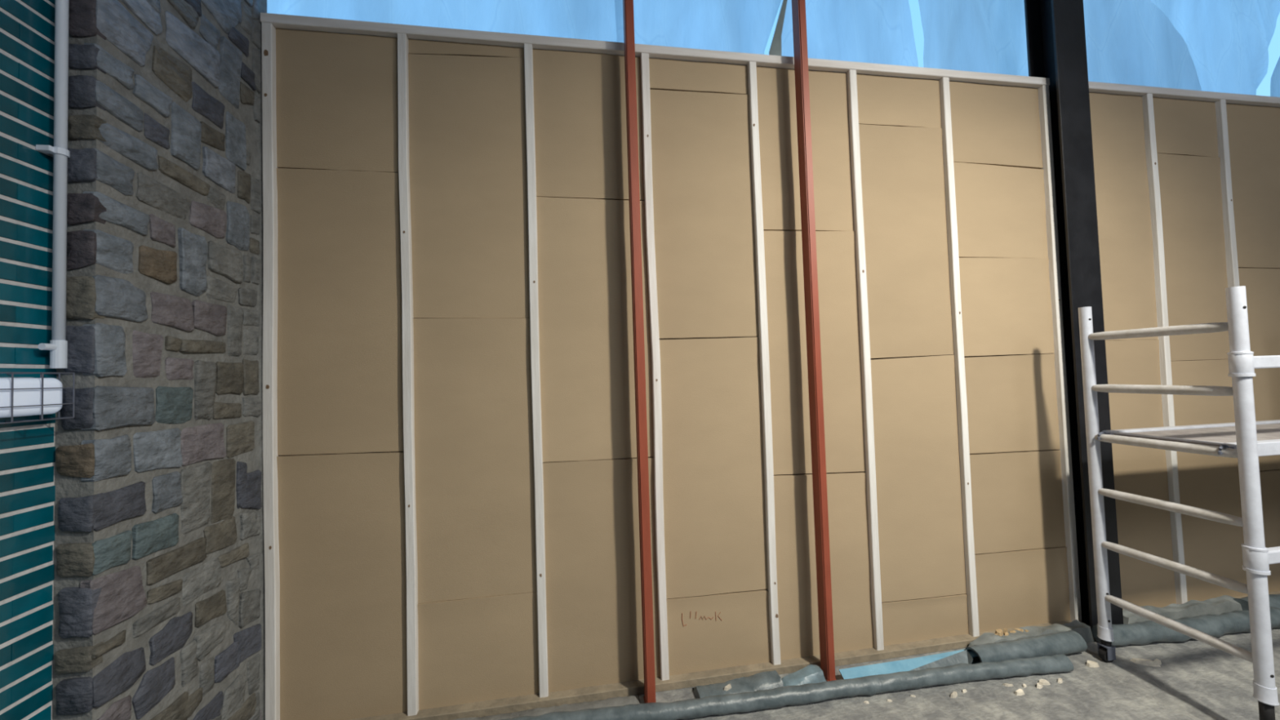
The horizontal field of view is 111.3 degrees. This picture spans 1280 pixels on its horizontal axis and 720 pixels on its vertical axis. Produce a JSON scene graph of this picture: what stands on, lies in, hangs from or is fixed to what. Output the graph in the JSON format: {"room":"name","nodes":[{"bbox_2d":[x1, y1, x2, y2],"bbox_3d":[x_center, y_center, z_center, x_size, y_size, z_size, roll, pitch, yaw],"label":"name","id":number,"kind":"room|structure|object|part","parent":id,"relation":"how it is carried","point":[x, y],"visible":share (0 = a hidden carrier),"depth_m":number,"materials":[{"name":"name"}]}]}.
{"room":"construction site","nodes":[
{"label":"construction site","id":0,"kind":"room"},
{"bbox_2d":[0,0,56,719],"bbox_3d":[-1.390,-0.718,-1.553,0.191,4.600,5.860,-2,-2,-9],"label":"wall","id":1,"kind":"structure","parent":0,"point":[27,27],"depth_m":1.21,"materials":[{"name":"tile"}]},
{"bbox_2d":[0,372,75,424],"bbox_3d":[-1.638,0.097,1.109,0.083,0.130,0.280,-2,-2,-9],"label":"emergency light","id":2,"kind":"object","parent":1,"relation":"attached to","point":[19,396],"visible":1,"depth_m":1.16,"materials":[{"name":"white plastic"}]},
{"bbox_2d":[0,377,62,417],"bbox_3d":[-1.631,0.096,1.113,0.050,0.100,0.249,-2,-2,-9],"label":"diffuser","id":3,"kind":"object","parent":2,"relation":"attached to","point":[19,397],"depth_m":1.16,"materials":[{"name":"white plastic"}]},
{"bbox_2d":[35,0,70,368],"bbox_3d":[-1.724,-1.422,1.289,0.050,2.895,0.058,-2,-2,-9],"label":"conduit","id":4,"kind":"object","parent":1,"relation":"attached to","point":[58,345],"visible":1,"depth_m":1.27,"materials":[{"name":"white plastic"}]},
{"bbox_2d":[52,0,266,719],"bbox_3d":[-1.779,-0.606,1.662,0.225,4.600,0.766,-2,-2,-9],"label":"stone wall","id":5,"kind":"structure","parent":0,"point":[158,583],"depth_m":1.51,"materials":[{"name":"stone"}]},
{"bbox_2d":[260,12,1279,719],"bbox_3d":[2.529,-0.070,2.655,8.610,3.323,0.088,-2,-2,-9],"label":"wall","id":6,"kind":"structure","parent":0,"point":[451,491],"depth_m":2.31,"materials":[{"name":"brown wood"}]},
{"bbox_3d":[-1.444,-1.242,2.111,0.564,0.674,0.028,-2,-2,-9],"label":"panel","id":7,"kind":"part","parent":6,"relation":"part of","materials":[{"name":"brown wood"}]},
{"bbox_3d":[-1.412,-0.231,2.078,0.564,1.348,0.032,-2,-2,-9],"label":"panel","id":8,"kind":"part","parent":6,"relation":"part of","materials":[{"name":"brown wood"}]},
{"bbox_3d":[-1.371,1.054,2.038,0.564,1.241,0.030,-2,-2,-9],"label":"panel","id":9,"kind":"part","parent":6,"relation":"part of","materials":[{"name":"brown wood"}]},
{"bbox_3d":[-0.868,-1.556,2.210,0.574,0.076,0.026,-2,-2,-9],"label":"panel","id":10,"kind":"part","parent":6,"relation":"part of","materials":[{"name":"brown wood"}]},
{"bbox_3d":[-0.846,-0.871,2.186,0.574,1.337,0.032,-2,-2,-9],"label":"panel","id":11,"kind":"part","parent":6,"relation":"part of","materials":[{"name":"brown wood"}]},
{"bbox_3d":[-0.804,0.470,2.146,0.574,1.358,0.029,-2,-2,-9],"label":"panel","id":12,"kind":"part","parent":6,"relation":"part of","materials":[{"name":"brown wood"}]},
{"bbox_3d":[-0.774,1.404,2.116,0.574,0.510,0.031,-2,-2,-9],"label":"panel","id":13,"kind":"part","parent":6,"relation":"part of","materials":[{"name":"brown wood"}]},
{"bbox_3d":[-0.264,-1.223,2.289,0.577,0.773,0.028,-2,-2,-9],"label":"panel","id":14,"kind":"part","parent":6,"relation":"part of","materials":[{"name":"brown wood"}]},
{"bbox_3d":[-0.231,-0.164,2.256,0.577,1.346,0.029,-2,-2,-9],"label":"panel","id":15,"kind":"part","parent":6,"relation":"part of","materials":[{"name":"brown wood"}]},
{"bbox_3d":[-0.191,1.074,2.216,0.577,1.137,0.031,-2,-2,-9],"label":"panel","id":16,"kind":"part","parent":6,"relation":"part of","materials":[{"name":"brown wood"}]},
{"bbox_3d":[0.370,-1.649,2.385,4.323,0.047,0.058,-2,-2,-9],"label":"rail","id":17,"kind":"part","parent":6,"relation":"part of","materials":[{"name":"white wood"}]},
{"bbox_3d":[0.319,-1.542,2.390,0.575,0.166,0.027,-2,-2,-9],"label":"panel","id":18,"kind":"part","parent":6,"relation":"part of","materials":[{"name":"brown wood"}]},
{"bbox_3d":[0.343,-0.786,2.364,0.575,1.336,0.031,-2,-2,-9],"label":"panel","id":19,"kind":"part","parent":6,"relation":"part of","materials":[{"name":"brown wood"}]},
{"bbox_3d":[0.385,0.555,2.324,0.575,1.345,0.029,-2,-2,-9],"label":"panel","id":20,"kind":"part","parent":6,"relation":"part of","materials":[{"name":"brown wood"}]},
{"bbox_3d":[0.475,1.625,2.276,4.323,0.042,0.074,-2,-2,-9],"label":"rail","id":21,"kind":"part","parent":6,"relation":"part of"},
{"bbox_3d":[0.413,1.425,2.295,0.575,0.402,0.031,-2,-2,-9],"label":"panel","id":22,"kind":"part","parent":6,"relation":"part of","materials":[{"name":"brown wood"}]},
{"bbox_3d":[0.923,-1.183,2.468,0.576,0.920,0.028,-2,-2,-9],"label":"panel","id":23,"kind":"part","parent":6,"relation":"part of","materials":[{"name":"brown wood"}]},
{"bbox_3d":[0.960,-0.046,2.431,0.576,1.353,0.031,-2,-2,-9],"label":"panel","id":24,"kind":"part","parent":6,"relation":"part of","materials":[{"name":"brown wood"}]},
{"bbox_3d":[0.996,1.114,2.395,0.576,0.993,0.031,-2,-2,-9],"label":"panel","id":25,"kind":"part","parent":6,"relation":"part of","materials":[{"name":"brown wood"}]},
{"bbox_3d":[1.506,-1.512,2.568,0.576,0.292,0.027,-2,-2,-9],"label":"panel","id":26,"kind":"part","parent":6,"relation":"part of","materials":[{"name":"brown wood"}]},
{"bbox_3d":[1.532,-0.690,2.541,0.576,1.351,0.031,-2,-2,-9],"label":"panel","id":27,"kind":"part","parent":6,"relation":"part of","materials":[{"name":"brown wood"}]},
{"bbox_3d":[1.575,0.663,2.499,0.576,1.372,0.032,-2,-2,-9],"label":"panel","id":28,"kind":"part","parent":6,"relation":"part of","materials":[{"name":"brown wood"}]},
{"bbox_3d":[1.601,1.469,2.474,0.576,0.251,0.031,-2,-2,-9],"label":"panel","id":29,"kind":"part","parent":6,"relation":"part of","materials":[{"name":"brown wood"}]},
{"bbox_3d":[2.148,-1.424,2.662,0.669,0.502,0.028,-2,-2,-9],"label":"panel","id":30,"kind":"part","parent":6,"relation":"part of","materials":[{"name":"brown wood"}]},
{"bbox_3d":[2.165,-0.898,2.644,0.669,0.568,0.031,-2,-2,-9],"label":"panel","id":31,"kind":"part","parent":6,"relation":"part of","materials":[{"name":"brown wood"}]},
{"bbox_3d":[2.183,-0.321,2.628,0.669,0.585,0.028,-2,-2,-9],"label":"panel","id":32,"kind":"part","parent":6,"relation":"part of","materials":[{"name":"brown wood"}]},
{"bbox_3d":[2.202,0.259,2.609,0.669,0.578,0.030,-2,-2,-9],"label":"panel","id":33,"kind":"part","parent":6,"relation":"part of","materials":[{"name":"brown wood"}]},
{"bbox_3d":[2.220,0.836,2.590,0.669,0.583,0.032,-2,-2,-9],"label":"panel","id":34,"kind":"part","parent":6,"relation":"part of","materials":[{"name":"brown wood"}]},
{"bbox_3d":[2.236,1.348,2.575,0.669,0.459,0.030,-2,-2,-9],"label":"panel","id":35,"kind":"part","parent":6,"relation":"part of","materials":[{"name":"brown wood"}]},
{"bbox_3d":[2.958,-0.909,2.766,0.634,1.574,0.028,-2,-2,-9],"label":"panel","id":36,"kind":"part","parent":6,"relation":"part of","materials":[{"name":"brown wood"}]},
{"bbox_3d":[3.010,0.717,2.714,0.634,1.680,0.032,-2,-2,-9],"label":"panel","id":37,"kind":"part","parent":6,"relation":"part of","materials":[{"name":"brown wood"}]},
{"bbox_3d":[4.670,-1.766,3.042,4.170,0.047,0.058,-2,-2,-9],"label":"rail","id":38,"kind":"part","parent":6,"relation":"part of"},
{"bbox_3d":[3.560,-1.524,2.880,0.573,0.376,0.027,-2,-2,-9],"label":"panel","id":39,"kind":"part","parent":6,"relation":"part of","materials":[{"name":"brown wood"}]},
{"bbox_3d":[3.587,-0.671,2.851,0.573,1.344,0.032,-2,-2,-9],"label":"panel","id":40,"kind":"part","parent":6,"relation":"part of","materials":[{"name":"brown wood"}]},
{"bbox_3d":[3.632,0.770,2.807,0.573,1.540,0.031,-2,-2,-9],"label":"panel","id":41,"kind":"part","parent":6,"relation":"part of","materials":[{"name":"brown wood"}]},
{"bbox_3d":[4.775,1.508,2.932,4.170,0.042,0.074,-2,-2,-9],"label":"rail","id":42,"kind":"part","parent":6,"relation":"part of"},
{"bbox_3d":[4.163,-1.171,2.959,0.576,1.115,0.027,-2,-2,-9],"label":"panel","id":43,"kind":"part","parent":6,"relation":"part of","materials":[{"name":"brown wood"}]},
{"bbox_3d":[4.202,0.054,2.920,0.576,1.338,0.030,-2,-2,-9],"label":"panel","id":44,"kind":"part","parent":6,"relation":"part of","materials":[{"name":"brown wood"}]},
{"bbox_3d":[4.236,1.124,2.886,0.576,0.799,0.029,-2,-2,-9],"label":"panel","id":45,"kind":"part","parent":6,"relation":"part of","materials":[{"name":"brown wood"}]},
{"bbox_2d":[590,624,1279,719],"bbox_3d":[2.567,1.592,0.806,10.000,0.120,9.500,-2,-2,-9],"label":"floor","id":46,"kind":"structure","parent":0,"point":[1195,679],"depth_m":2.08,"materials":[{"name":"concrete"}]},
{"bbox_2d":[453,695,640,719],"bbox_3d":[-0.474,1.650,2.042,0.960,0.033,0.098,-2,-2,-9],"label":"roof membrane","id":47,"kind":"object","parent":46,"relation":"on","point":[631,700],"visible":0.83,"depth_m":2.06,"materials":[{"name":"grey plastic"}]},
{"bbox_2d":[622,0,655,702],"bbox_3d":[-0.024,-0.640,2.180,0.053,4.590,0.082,-2,-2,-9],"label":"pole","id":48,"kind":"object","parent":46,"relation":"on","point":[649,696],"visible":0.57,"depth_m":2.13,"materials":[{"name":"red metal"}]},
{"bbox_2d":[692,670,783,698],"bbox_3d":[0.488,1.610,2.165,0.440,0.060,0.140,-2,-2,-9],"label":"roof membrane","id":49,"kind":"object","parent":46,"relation":"on","point":[768,680],"visible":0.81,"depth_m":2.15,"materials":[{"name":"grey plastic"}]},
{"bbox_2d":[724,683,731,690],"bbox_3d":[0.429,1.595,2.135,0.046,0.016,0.019,0,-2,-42],"label":"crumb","id":50,"kind":"object","parent":49,"relation":"on","point":[728,686],"visible":1,"depth_m":2.13,"materials":[{"name":"brown wood"}]},
{"bbox_2d":[499,653,1073,719],"bbox_3d":[0.552,1.599,2.061,3.299,0.078,0.092,-2,-2,-7],"label":"roll","id":51,"kind":"object","parent":46,"relation":"on","point":[797,695],"visible":1,"depth_m":2.07,"materials":[{"name":"grey plastic"}]},
{"bbox_2d":[781,664,826,686],"bbox_3d":[0.825,1.598,2.211,0.220,0.065,0.100,-2,-2,-9],"label":"bundle","id":52,"kind":"object","parent":46,"relation":"on","point":[811,673],"visible":0.79,"depth_m":2.20,"materials":[{"name":"plastic"}]},
{"bbox_2d":[791,0,836,681],"bbox_3d":[0.894,-0.665,2.321,0.049,4.590,0.084,-2,-2,-9],"label":"pole","id":53,"kind":"object","parent":46,"relation":"on","point":[808,239],"visible":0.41,"depth_m":2.28,"materials":[{"name":"red metal"}]},
{"bbox_2d":[839,648,977,679],"bbox_3d":[1.390,1.569,2.248,0.770,0.042,0.062,-2,-2,-9],"label":"strip","id":54,"kind":"object","parent":46,"relation":"on","point":[908,664],"visible":0.62,"depth_m":2.24,"materials":[{"name":"blue plastic"}]},
{"bbox_2d":[909,649,973,671],"bbox_3d":[1.495,1.557,2.236,0.455,0.060,0.055,-2,-2,-9],"label":"fold","id":55,"kind":"object","parent":46,"relation":"on","point":[964,657],"visible":0.62,"depth_m":2.25,"materials":[{"name":"plastic"}]},
{"bbox_2d":[950,691,957,697],"bbox_3d":[1.502,1.598,2.094,0.054,0.015,0.021,-1,-2,-25],"label":"chip","id":56,"kind":"object","parent":46,"relation":"on","point":[953,695],"visible":1,"depth_m":2.09,"materials":[{"name":"beige stone"}]},
{"bbox_2d":[1002,683,1013,686],"bbox_3d":[1.807,1.592,2.147,0.046,0.012,0.016,-2,-2,20],"label":"chip","id":57,"kind":"object","parent":46,"relation":"on","point":[1003,684],"visible":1,"depth_m":2.14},
{"bbox_2d":[1014,688,1025,695],"bbox_3d":[1.815,1.587,2.094,0.050,0.017,0.023,-2,-2,-9],"label":"chip","id":58,"kind":"object","parent":46,"relation":"on","point":[1020,691],"visible":1,"depth_m":2.09,"materials":[{"name":"beige stone"}]},
{"bbox_2d":[964,630,1087,664],"bbox_3d":[2.059,1.545,2.335,0.661,0.106,0.104,-2,-2,-10],"label":"roll","id":59,"kind":"object","parent":46,"relation":"on","point":[1069,642],"visible":0.79,"depth_m":2.31,"materials":[{"name":"grey fabric"}]},
{"bbox_2d":[968,619,1095,646],"bbox_3d":[2.188,1.546,2.452,0.750,0.097,0.093,-2,-2,-9],"label":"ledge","id":60,"kind":"object","parent":46,"relation":"on","point":[1084,630],"visible":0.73,"depth_m":2.45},
{"bbox_2d":[995,629,1003,635],"bbox_3d":[2.011,1.524,2.449,0.058,0.021,0.031,-1,-2,-24],"label":"crumb","id":61,"kind":"object","parent":60,"relation":"on","point":[999,632],"visible":0.91,"depth_m":2.44,"materials":[{"name":"beige stone"}]},
{"bbox_2d":[1013,628,1023,631],"bbox_3d":[2.137,1.524,2.470,0.048,0.015,0.021,-3,-2,31],"label":"crumb","id":62,"kind":"object","parent":60,"relation":"on","point":[1018,629],"visible":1,"depth_m":2.47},
{"bbox_2d":[1036,682,1043,688],"bbox_3d":[1.949,1.585,2.135,0.047,0.016,0.019,-1,-2,-34],"label":"chip","id":63,"kind":"object","parent":46,"relation":"on","point":[1039,686],"visible":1,"depth_m":2.13,"materials":[{"name":"beige stone"}]},
{"bbox_2d":[1038,679,1050,684],"bbox_3d":[1.987,1.585,2.155,0.045,0.016,0.028,-2,-2,-9],"label":"chip","id":64,"kind":"object","parent":46,"relation":"on","point":[1043,682],"visible":1,"depth_m":2.15,"materials":[{"name":"beige stone"}]},
{"bbox_2d":[1057,677,1062,683],"bbox_3d":[2.076,1.584,2.163,0.035,0.013,0.016,0,-2,-39],"label":"chip","id":65,"kind":"object","parent":46,"relation":"on","point":[1060,680],"visible":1,"depth_m":2.16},
{"bbox_2d":[1023,0,1123,637],"bbox_3d":[2.610,-0.708,2.668,0.215,4.590,0.165,-2,-2,-9],"label":"steel column","id":66,"kind":"structure","parent":46,"relation":"on","point":[1055,36],"depth_m":2.60,"materials":[{"name":"black metal"}]},
{"bbox_2d":[1085,660,1098,667],"bbox_3d":[2.345,1.575,2.271,0.059,0.020,0.032,-2,-2,0],"label":"chip","id":67,"kind":"object","parent":46,"relation":"on","point":[1091,664],"visible":1,"depth_m":2.26,"materials":[{"name":"beige stone"}]},
{"bbox_2d":[1129,657,1160,666],"bbox_3d":[2.622,1.564,2.272,0.110,0.025,0.036,-2,-2,19],"label":"chip","id":68,"kind":"object","parent":46,"relation":"on","point":[1141,661],"visible":1,"depth_m":2.26,"materials":[{"name":"grey stone"}]},
{"bbox_2d":[1154,658,1161,665],"bbox_3d":[2.687,1.565,2.271,0.036,0.018,0.022,-1,-2,-27],"label":"chip","id":69,"kind":"object","parent":46,"relation":"on","point":[1158,661],"visible":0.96,"depth_m":2.27,"materials":[{"name":"grey stone"}]},
{"bbox_2d":[1078,285,1279,719],"bbox_3d":[3.356,0.615,2.195,1.869,1.868,0.608,-2,-2,-9],"label":"frame","id":70,"kind":"object","parent":46,"relation":"on","point":[1257,558],"visible":0.99,"depth_m":1.88,"materials":[{"name":"metal"}]},
{"bbox_3d":[2.424,0.584,2.331,0.051,1.738,0.051,-2,-2,-9],"label":"leg","id":71,"kind":"part","parent":70,"relation":"part of","materials":[{"name":"white metal"}]},
{"bbox_3d":[2.452,1.480,2.303,0.037,0.055,0.038,-2,-2,-9],"label":"foot stem","id":72,"kind":"part","parent":70,"relation":"part of","materials":[{"name":"white metal"}]},
{"bbox_2d":[1097,419,1279,456],"bbox_3d":[3.346,0.371,2.215,1.864,0.058,0.479,-2,-2,-9],"label":"platform","id":73,"kind":"object","parent":70,"relation":"on","point":[1222,435],"visible":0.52,"depth_m":2.18,"materials":[{"name":"metal"}]},
{"bbox_3d":[2.501,0.393,2.086,0.024,0.051,0.391,-2,-2,-9],"label":"rail","id":74,"kind":"part","parent":73,"relation":"part of","materials":[{"name":"white metal"}]},
{"bbox_3d":[3.314,0.379,2.430,1.740,0.058,0.044,-2,-2,-9],"label":"rail","id":75,"kind":"part","parent":73,"relation":"part of","materials":[{"name":"white metal"}]},
{"bbox_3d":[3.379,0.363,2.000,1.740,0.058,0.044,-2,-2,-9],"label":"rail","id":76,"kind":"part","parent":73,"relation":"part of","materials":[{"name":"white metal"}]},
{"bbox_3d":[2.504,0.530,1.796,0.051,1.668,0.051,-2,-2,-9],"label":"leg","id":77,"kind":"part","parent":70,"relation":"part of","materials":[{"name":"white metal"}]},
{"bbox_3d":[2.532,1.426,1.768,0.037,0.125,0.038,-2,-2,-9],"label":"foot stem","id":78,"kind":"part","parent":70,"relation":"part of","materials":[{"name":"metal"}]},
{"bbox_2d":[1122,595,1242,624],"bbox_3d":[3.248,1.514,2.627,0.900,0.104,0.085,-2,-2,-9],"label":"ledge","id":79,"kind":"object","parent":46,"relation":"on","point":[1224,603],"visible":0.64,"depth_m":2.61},
{"bbox_2d":[1092,606,1279,646],"bbox_3d":[3.149,1.513,2.480,1.184,0.112,0.123,-2,-2,-6],"label":"roll","id":80,"kind":"object","parent":46,"relation":"on","point":[1147,632],"visible":0.7,"depth_m":2.44,"materials":[{"name":"grey fabric"}]},
{"bbox_2d":[1232,594,1279,610],"bbox_3d":[4.417,1.477,2.750,1.552,0.121,0.137,-2,-2,-9],"label":"roll","id":81,"kind":"object","parent":46,"relation":"on","point":[1274,599],"visible":0.31,"depth_m":2.65,"materials":[{"name":"plastic"}]},
{"bbox_3d":[2.613,-3.159,-0.332,10.000,0.100,6.900,-2,-2,-9],"label":"ceiling","id":82,"kind":"structure","parent":0,"visible":0},
{"bbox_2d":[266,0,617,42],"bbox_3d":[-1.168,-2.092,2.447,2.210,1.580,0.046,-2,-2,-8],"label":"plastic sheet","id":83,"kind":"object","parent":82,"relation":"hanging from","point":[588,20],"visible":0.2,"depth_m":2.49,"materials":[{"name":"blue plastic"}]},
{"bbox_2d":[614,0,781,54],"bbox_3d":[0.471,-2.138,2.658,1.293,1.580,0.046,-2,-2,-9],"label":"plastic sheet","id":84,"kind":"object","parent":82,"relation":"hanging from","point":[744,26],"visible":0.23,"depth_m":2.64,"materials":[{"name":"blue plastic"}]},
{"bbox_2d":[768,0,786,55],"bbox_3d":[0.858,-2.060,2.655,0.185,0.800,0.008,-2,-2,-9],"label":"flap","id":85,"kind":"object","parent":84,"relation":"attached to","point":[775,46],"visible":0.53,"depth_m":2.64,"materials":[{"name":"white plastic"}]},
{"bbox_2d":[774,0,918,66],"bbox_3d":[1.306,-2.158,2.836,1.080,1.580,0.031,-2,-2,-9],"label":"plastic sheet","id":86,"kind":"object","parent":82,"relation":"hanging from","point":[864,31],"visible":0.3,"depth_m":2.85,"materials":[{"name":"blue plastic"}]},
{"bbox_2d":[918,0,1028,76],"bbox_3d":[2.446,-2.191,2.963,1.367,1.580,0.062,-2,-2,-9],"label":"plastic sheet","id":87,"kind":"object","parent":82,"relation":"hanging from","point":[981,36],"visible":0.44,"depth_m":2.92,"materials":[{"name":"blue plastic"}]},
{"bbox_2d":[1083,0,1201,90],"bbox_3d":[3.415,-2.219,3.030,1.350,1.580,0.031,-2,-2,-9],"label":"plastic sheet","id":88,"kind":"object","parent":82,"relation":"hanging from","point":[1128,42],"visible":0.43,"depth_m":3.02,"materials":[{"name":"blue plastic"}]},
{"bbox_2d":[1150,0,1279,95],"bbox_3d":[3.988,-2.230,3.256,2.431,1.580,0.092,-2,-2,-8],"label":"plastic sheet","id":89,"kind":"object","parent":82,"relation":"hanging from","point":[1228,42],"visible":0.23,"depth_m":3.31,"materials":[{"name":"blue plastic"}]},
{"bbox_2d":[1270,56,1279,97],"bbox_3d":[5.574,-2.277,3.362,2.080,1.580,0.030,-2,-2,-9],"label":"plastic sheet","id":90,"kind":"object","parent":82,"relation":"hanging from","point":[1275,78],"visible":0.3,"depth_m":3.22,"materials":[{"name":"blue plastic"}]}
]}

